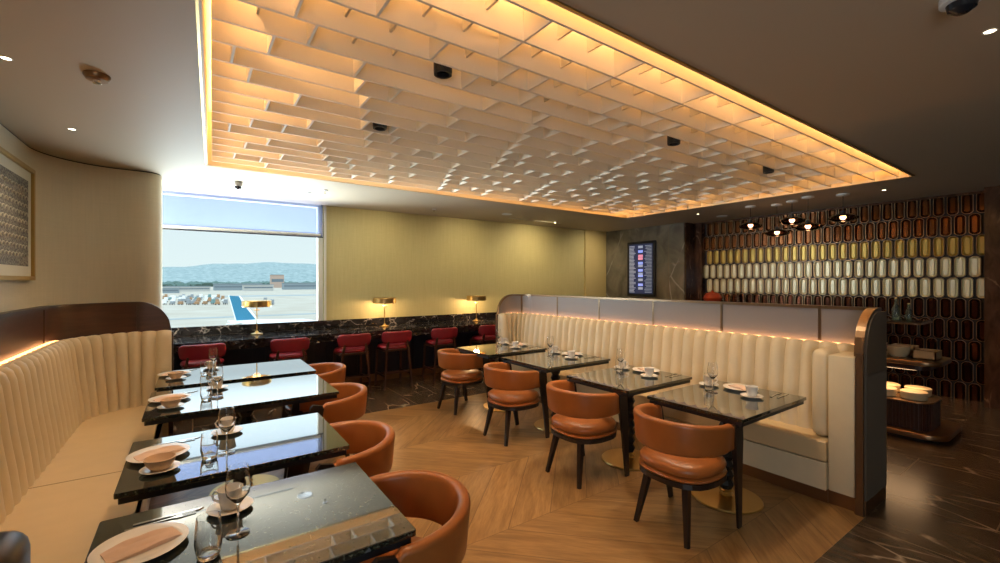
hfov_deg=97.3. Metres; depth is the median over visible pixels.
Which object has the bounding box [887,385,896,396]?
crock
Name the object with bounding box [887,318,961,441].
shelving unit
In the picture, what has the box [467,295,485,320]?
table lamp
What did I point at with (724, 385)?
dinner plate
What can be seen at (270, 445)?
dining table
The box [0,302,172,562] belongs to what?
banquette
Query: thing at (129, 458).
dinner plate
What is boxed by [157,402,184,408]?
saucer
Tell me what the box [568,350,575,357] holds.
coffee cup
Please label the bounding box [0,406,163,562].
seat cushion
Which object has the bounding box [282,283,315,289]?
building
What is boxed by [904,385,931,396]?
crock
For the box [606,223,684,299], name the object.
stone wall
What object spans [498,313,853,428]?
backrest
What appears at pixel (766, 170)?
spotlight
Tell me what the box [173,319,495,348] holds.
countertop
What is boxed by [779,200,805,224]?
pendant lamp
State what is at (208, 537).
water tumbler
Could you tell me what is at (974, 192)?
trim
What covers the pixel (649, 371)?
coffee cup
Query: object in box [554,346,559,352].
coffee cup
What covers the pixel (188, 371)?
dinner plate
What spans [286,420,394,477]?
dining chair
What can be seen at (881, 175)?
trim
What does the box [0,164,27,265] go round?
print
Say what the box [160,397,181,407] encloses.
soup bowl
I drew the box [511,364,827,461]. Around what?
seat cushion
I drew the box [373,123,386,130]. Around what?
spotlight
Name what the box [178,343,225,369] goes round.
bar stool
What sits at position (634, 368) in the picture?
dinner plate
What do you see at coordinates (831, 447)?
banquette
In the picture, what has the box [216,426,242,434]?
saucer
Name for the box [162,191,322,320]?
window
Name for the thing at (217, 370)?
wine glass
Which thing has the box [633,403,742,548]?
dining chair
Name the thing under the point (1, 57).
recessed light
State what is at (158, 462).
soup bowl
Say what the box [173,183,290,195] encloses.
ceiling vent
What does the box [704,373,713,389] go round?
water tumbler
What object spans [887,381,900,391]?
crock
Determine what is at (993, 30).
recessed light
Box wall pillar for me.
[984,185,999,409]
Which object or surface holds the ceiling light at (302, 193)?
attached to the ceiling at (914, 86)
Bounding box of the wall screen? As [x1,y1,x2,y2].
[627,240,655,296]
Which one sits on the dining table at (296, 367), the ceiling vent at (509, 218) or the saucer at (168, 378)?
the saucer at (168, 378)
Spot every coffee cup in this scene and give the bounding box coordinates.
[209,360,216,368]
[209,378,223,388]
[211,485,236,510]
[214,417,235,432]
[502,338,507,343]
[512,341,518,347]
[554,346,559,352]
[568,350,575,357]
[644,367,653,376]
[745,385,757,396]
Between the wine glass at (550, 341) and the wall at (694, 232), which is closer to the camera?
the wine glass at (550, 341)
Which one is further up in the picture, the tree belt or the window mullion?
the window mullion
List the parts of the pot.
pot, lid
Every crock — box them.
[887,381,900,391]
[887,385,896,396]
[900,388,928,400]
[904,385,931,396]
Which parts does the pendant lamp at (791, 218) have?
lamp shade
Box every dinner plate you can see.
[87,522,188,562]
[125,443,189,462]
[148,393,190,402]
[157,370,190,376]
[562,352,583,355]
[632,367,659,372]
[723,383,758,391]
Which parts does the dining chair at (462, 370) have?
leg, leg, backrest, seat frame, seat, leg, leg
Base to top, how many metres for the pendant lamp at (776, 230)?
0.500 m
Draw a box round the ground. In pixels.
[162,287,315,327]
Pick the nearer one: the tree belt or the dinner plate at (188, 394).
the dinner plate at (188, 394)
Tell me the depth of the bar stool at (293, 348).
5.76 m
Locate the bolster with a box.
[0,530,30,562]
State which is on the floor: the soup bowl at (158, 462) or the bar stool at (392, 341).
the bar stool at (392, 341)
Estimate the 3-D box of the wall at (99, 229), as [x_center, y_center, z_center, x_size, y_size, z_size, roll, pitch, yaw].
[-1.764,0.206,0.963,1.210,2.788,9.600,0,0,-35]
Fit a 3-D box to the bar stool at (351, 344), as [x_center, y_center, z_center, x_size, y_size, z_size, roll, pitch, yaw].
[-2.160,1.173,6.399,0.478,0.857,0.458,0,0,-35]
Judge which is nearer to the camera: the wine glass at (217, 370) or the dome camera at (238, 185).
the wine glass at (217, 370)
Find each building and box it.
[162,286,210,291]
[162,288,179,292]
[213,283,260,289]
[242,284,273,290]
[270,275,283,287]
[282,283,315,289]
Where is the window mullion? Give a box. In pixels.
[162,225,322,237]
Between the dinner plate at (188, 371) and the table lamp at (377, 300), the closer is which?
the dinner plate at (188, 371)
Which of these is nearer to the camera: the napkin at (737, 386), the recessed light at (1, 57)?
the recessed light at (1, 57)
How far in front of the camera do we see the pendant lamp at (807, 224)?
6.19 m
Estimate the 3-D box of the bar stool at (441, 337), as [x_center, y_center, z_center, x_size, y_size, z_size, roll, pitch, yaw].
[-0.979,1.173,7.224,0.478,0.857,0.458,0,0,-35]
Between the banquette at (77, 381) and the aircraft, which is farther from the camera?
the aircraft
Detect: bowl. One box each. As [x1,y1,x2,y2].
[143,452,176,471]
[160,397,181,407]
[167,371,183,378]
[887,344,910,356]
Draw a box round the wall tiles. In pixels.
[704,194,983,401]
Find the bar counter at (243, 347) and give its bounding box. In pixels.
[171,312,496,382]
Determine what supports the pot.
on the countertop
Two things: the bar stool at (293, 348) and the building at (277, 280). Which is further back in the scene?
the building at (277, 280)
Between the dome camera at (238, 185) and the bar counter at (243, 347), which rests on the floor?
the bar counter at (243, 347)
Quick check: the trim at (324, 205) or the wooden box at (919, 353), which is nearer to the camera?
the wooden box at (919, 353)
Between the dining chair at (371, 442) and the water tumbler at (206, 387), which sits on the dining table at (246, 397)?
the water tumbler at (206, 387)
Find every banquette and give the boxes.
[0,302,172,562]
[496,294,886,516]
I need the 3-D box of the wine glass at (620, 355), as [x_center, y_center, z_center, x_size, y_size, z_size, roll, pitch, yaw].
[1.113,0.736,4.065,0.076,0.228,0.076,0,0,-15]
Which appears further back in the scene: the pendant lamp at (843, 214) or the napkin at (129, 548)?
the pendant lamp at (843, 214)
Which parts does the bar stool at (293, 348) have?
leg, seat, seat frame, backrest, leg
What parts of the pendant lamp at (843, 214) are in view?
lamp shade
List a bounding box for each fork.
[124,510,195,531]
[174,438,194,442]
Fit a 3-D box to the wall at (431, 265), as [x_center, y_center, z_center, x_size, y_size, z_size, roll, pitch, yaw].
[-0.044,0.200,9.057,6.900,2.800,0.300,0,0,-35]
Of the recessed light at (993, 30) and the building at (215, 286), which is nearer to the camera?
the recessed light at (993, 30)
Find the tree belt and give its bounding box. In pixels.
[162,281,315,286]
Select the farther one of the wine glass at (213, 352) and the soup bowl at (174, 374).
the wine glass at (213, 352)
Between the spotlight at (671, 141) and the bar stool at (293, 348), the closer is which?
the spotlight at (671, 141)
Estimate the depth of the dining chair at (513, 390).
4.36 m
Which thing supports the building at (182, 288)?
on the ground
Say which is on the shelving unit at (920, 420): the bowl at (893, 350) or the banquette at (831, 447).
the bowl at (893, 350)
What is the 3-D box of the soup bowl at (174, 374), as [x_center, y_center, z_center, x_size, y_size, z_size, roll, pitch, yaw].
[-2.822,0.816,3.830,0.120,0.053,0.120,0,0,-35]
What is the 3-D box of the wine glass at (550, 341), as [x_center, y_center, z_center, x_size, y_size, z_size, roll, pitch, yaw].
[0.573,0.736,5.005,0.076,0.228,0.076,0,0,-15]
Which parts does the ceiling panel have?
cross blade, cross blade, cross blade, cross blade, cross blade, cross blade, cross blade, cross blade, cross blade, cross blade, cross blade, cross blade, cross blade, cross blade, cross blade, cross blade, cross blade, cross blade, cross blade, cross blade, cross blade, cross blade, cross blade, cross blade, cross blade, cross blade, cross blade, cross blade, cross blade, cross blade, cross blade, cross blade, cross blade, cross blade, cross blade, cross blade, cross blade, cross blade, cross blade, cross blade, cross blade, cross blade, cross blade, cross blade, cross blade, cross blade, cross blade, cross blade, cross blade, cross blade, cross blade, cross blade, cross blade, cross blade, cross blade, cross blade, cross blade, cross blade, cross blade, cross blade, cross blade, cross blade, cross blade, cross blade, cross blade, cross blade, cross blade, cross blade, cross blade, cross blade, cross blade, cross blade, cross blade, cross blade, cross blade, cross blade, cross blade, cross blade, cross blade, cross blade, cross blade, cross blade, cross blade, cross blade, cross blade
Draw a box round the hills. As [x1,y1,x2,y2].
[162,262,315,282]
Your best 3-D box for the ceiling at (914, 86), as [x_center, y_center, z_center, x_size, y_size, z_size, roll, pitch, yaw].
[0.843,-1.500,3.333,13.200,0.600,10.500,0,0,-35]
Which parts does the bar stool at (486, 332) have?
seat frame, leg, seat, backrest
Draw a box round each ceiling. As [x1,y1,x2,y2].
[0,0,999,231]
[205,0,210,111]
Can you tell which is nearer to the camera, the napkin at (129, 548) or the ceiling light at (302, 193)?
the napkin at (129, 548)
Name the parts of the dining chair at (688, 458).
leg, leg, seat frame, seat, backrest, leg, leg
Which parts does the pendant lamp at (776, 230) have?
lamp shade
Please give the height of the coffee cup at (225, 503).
0.074 m
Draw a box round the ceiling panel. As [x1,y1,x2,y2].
[211,0,898,215]
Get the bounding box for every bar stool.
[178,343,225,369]
[269,337,309,362]
[333,333,371,392]
[374,330,412,389]
[422,327,457,382]
[469,325,495,371]
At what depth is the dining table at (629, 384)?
3.86 m
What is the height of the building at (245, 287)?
8.600 m
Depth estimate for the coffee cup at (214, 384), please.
3.46 m
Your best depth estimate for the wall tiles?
6.61 m
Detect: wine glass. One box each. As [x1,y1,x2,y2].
[209,348,217,372]
[211,365,222,397]
[218,405,235,455]
[225,462,250,539]
[495,329,500,346]
[547,336,553,356]
[616,348,624,373]
[707,362,717,393]
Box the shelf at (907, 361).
[887,351,951,366]
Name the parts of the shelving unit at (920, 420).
glass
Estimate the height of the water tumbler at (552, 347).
0.125 m
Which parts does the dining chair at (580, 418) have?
leg, leg, backrest, seat, seat frame, leg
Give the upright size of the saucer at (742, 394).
0.016 m
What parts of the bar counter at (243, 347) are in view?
panel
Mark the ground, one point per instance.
(282, 304)
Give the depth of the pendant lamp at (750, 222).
6.99 m
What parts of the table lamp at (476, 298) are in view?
lamp shade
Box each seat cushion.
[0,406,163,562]
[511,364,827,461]
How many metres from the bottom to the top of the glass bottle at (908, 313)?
0.180 m
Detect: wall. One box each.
[0,124,161,311]
[323,206,583,327]
[584,230,605,296]
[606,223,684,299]
[685,223,704,300]
[705,195,983,401]
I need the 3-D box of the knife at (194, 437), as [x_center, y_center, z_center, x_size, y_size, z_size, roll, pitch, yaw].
[-1.714,0.848,2.337,0.205,0.003,0.015,0,0,-37]
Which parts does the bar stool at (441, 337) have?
leg, leg, seat frame, seat, backrest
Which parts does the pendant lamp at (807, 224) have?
lamp shade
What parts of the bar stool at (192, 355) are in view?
leg, seat, backrest, seat frame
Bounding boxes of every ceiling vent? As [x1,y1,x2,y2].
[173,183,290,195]
[509,218,559,223]
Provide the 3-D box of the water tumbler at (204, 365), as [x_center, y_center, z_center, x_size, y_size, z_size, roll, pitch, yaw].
[-2.692,0.787,4.011,0.074,0.125,0.074,0,0,-35]
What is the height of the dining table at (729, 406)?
0.750 m
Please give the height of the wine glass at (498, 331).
0.228 m
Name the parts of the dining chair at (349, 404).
leg, leg, backrest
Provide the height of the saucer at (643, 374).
0.016 m
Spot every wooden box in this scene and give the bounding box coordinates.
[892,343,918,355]
[912,348,941,360]
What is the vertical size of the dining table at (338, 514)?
0.750 m
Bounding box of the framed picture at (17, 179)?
[0,146,35,279]
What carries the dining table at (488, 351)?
on the floor
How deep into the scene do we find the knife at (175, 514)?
1.58 m
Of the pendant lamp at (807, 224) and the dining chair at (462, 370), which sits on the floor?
the dining chair at (462, 370)
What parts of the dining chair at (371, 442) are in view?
leg, leg, backrest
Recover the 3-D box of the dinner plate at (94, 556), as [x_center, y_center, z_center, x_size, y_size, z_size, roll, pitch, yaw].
[-1.141,0.841,1.398,0.250,0.018,0.250,0,0,-35]
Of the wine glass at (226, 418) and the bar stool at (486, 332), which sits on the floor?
the bar stool at (486, 332)
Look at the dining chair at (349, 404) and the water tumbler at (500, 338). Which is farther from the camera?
the water tumbler at (500, 338)
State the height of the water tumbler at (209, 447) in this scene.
0.125 m
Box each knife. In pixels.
[133,506,203,525]
[153,437,198,445]
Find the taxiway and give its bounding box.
[168,294,315,319]
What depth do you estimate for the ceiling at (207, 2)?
3.27 m
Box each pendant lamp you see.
[739,205,762,229]
[764,204,789,236]
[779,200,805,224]
[794,196,822,230]
[828,193,858,221]
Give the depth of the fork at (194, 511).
1.58 m
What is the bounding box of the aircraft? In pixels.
[226,295,315,324]
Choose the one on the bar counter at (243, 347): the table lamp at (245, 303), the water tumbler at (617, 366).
the table lamp at (245, 303)
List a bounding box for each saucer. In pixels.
[139,460,180,474]
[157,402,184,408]
[165,375,185,379]
[206,496,252,515]
[212,385,227,389]
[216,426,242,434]
[641,373,657,377]
[740,393,763,398]
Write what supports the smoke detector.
attached to the ceiling at (914, 86)
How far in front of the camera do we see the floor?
3.20 m
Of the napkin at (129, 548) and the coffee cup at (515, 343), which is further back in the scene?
the coffee cup at (515, 343)
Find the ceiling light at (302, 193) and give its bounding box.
[297,192,312,194]
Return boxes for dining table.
[84,462,415,562]
[113,413,349,504]
[142,374,338,495]
[154,359,315,425]
[457,342,546,411]
[502,350,609,431]
[567,365,691,470]
[647,380,805,514]
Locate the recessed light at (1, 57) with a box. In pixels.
[0,56,13,60]
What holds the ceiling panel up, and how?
hanging from the ceiling at (207, 2)
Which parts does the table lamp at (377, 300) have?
lamp shade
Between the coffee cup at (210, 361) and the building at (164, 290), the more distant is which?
the building at (164, 290)
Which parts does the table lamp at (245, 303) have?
lamp shade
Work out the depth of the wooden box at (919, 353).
4.52 m
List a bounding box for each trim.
[0,123,160,175]
[198,0,910,217]
[324,205,325,319]
[703,190,983,224]
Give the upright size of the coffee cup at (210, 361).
0.074 m
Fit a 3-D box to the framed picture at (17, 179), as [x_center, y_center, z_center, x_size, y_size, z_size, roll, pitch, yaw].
[-3.866,-0.500,3.496,0.035,0.980,1.040,0,0,-35]
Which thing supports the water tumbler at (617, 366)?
on the dining table at (629, 384)
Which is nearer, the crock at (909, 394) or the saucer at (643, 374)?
the saucer at (643, 374)
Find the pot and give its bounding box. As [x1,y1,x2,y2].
[703,290,721,300]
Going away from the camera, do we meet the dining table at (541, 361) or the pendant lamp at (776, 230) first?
the dining table at (541, 361)
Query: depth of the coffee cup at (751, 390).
3.20 m
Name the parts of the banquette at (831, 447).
post, screen panel, seat, rail, arm, post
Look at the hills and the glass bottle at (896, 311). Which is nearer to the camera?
the glass bottle at (896, 311)
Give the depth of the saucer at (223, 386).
3.49 m
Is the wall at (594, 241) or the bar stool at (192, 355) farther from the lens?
the wall at (594, 241)
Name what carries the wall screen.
attached to the stone wall at (670, 238)
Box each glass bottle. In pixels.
[892,297,900,319]
[905,303,911,319]
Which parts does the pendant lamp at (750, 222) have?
lamp shade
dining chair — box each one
[281,362,345,417]
[283,382,366,478]
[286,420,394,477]
[360,470,470,562]
[437,348,490,414]
[483,362,549,445]
[545,380,628,488]
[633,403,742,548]
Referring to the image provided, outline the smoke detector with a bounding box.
[82,70,110,84]
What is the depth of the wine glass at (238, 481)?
1.46 m
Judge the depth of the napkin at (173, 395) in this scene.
3.17 m
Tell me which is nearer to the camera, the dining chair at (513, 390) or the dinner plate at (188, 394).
the dinner plate at (188, 394)
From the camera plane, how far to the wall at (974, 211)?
6.49 m
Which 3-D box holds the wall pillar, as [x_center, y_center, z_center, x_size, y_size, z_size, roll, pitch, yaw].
[7.356,0.200,4.199,0.370,2.800,3.660,0,0,-35]
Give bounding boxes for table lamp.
[242,300,271,334]
[373,297,395,326]
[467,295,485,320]
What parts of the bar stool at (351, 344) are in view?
leg, seat, seat frame, backrest, leg, leg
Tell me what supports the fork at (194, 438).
on the dining table at (270, 445)
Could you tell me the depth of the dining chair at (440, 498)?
1.87 m
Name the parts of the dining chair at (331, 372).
leg, seat frame, backrest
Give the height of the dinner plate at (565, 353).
0.018 m
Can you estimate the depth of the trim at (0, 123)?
4.45 m
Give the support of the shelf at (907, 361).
attached to the shelving unit at (920, 420)
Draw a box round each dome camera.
[233,181,242,189]
[938,0,980,15]
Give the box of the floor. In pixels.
[148,368,999,562]
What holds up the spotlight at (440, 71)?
attached to the ceiling at (207, 2)
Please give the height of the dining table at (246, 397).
0.750 m
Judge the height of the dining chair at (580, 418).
0.749 m
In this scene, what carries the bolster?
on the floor
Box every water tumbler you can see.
[194,511,222,561]
[200,360,209,374]
[200,381,211,400]
[200,430,218,459]
[497,336,501,345]
[548,344,553,354]
[615,358,623,371]
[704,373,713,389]
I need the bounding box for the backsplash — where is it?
[171,312,496,336]
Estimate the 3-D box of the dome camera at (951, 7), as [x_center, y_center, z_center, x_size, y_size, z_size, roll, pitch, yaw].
[1.935,-1.160,1.843,0.140,0.080,0.140,0,0,-35]
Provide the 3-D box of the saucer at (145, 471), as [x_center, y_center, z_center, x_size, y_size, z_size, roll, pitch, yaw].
[-1.528,0.842,1.978,0.150,0.016,0.150,0,0,-35]
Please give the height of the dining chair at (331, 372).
0.749 m
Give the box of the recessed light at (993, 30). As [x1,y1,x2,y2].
[982,28,998,34]
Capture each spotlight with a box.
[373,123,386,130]
[433,62,451,78]
[667,136,679,145]
[763,166,773,173]
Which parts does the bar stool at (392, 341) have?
leg, leg, seat, seat frame, backrest, leg, leg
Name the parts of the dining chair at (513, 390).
leg, leg, leg, backrest, seat, seat frame, leg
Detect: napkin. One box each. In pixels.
[100,526,181,562]
[133,445,185,460]
[153,394,187,401]
[728,384,745,390]
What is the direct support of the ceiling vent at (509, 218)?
in the ceiling at (914, 86)
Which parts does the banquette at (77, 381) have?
rail, screen panel, seat, post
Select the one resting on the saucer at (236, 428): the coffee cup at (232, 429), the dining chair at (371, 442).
the coffee cup at (232, 429)
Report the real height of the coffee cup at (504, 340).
0.074 m
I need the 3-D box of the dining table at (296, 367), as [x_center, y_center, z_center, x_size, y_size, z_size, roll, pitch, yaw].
[-2.473,1.225,4.170,1.220,0.750,0.770,0,0,-35]
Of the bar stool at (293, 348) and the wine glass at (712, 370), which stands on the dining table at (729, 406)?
the wine glass at (712, 370)
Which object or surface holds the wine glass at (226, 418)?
on the dining table at (270, 445)
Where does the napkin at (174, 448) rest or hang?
on the dinner plate at (129, 458)
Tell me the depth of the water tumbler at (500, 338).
5.83 m
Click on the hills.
(236, 272)

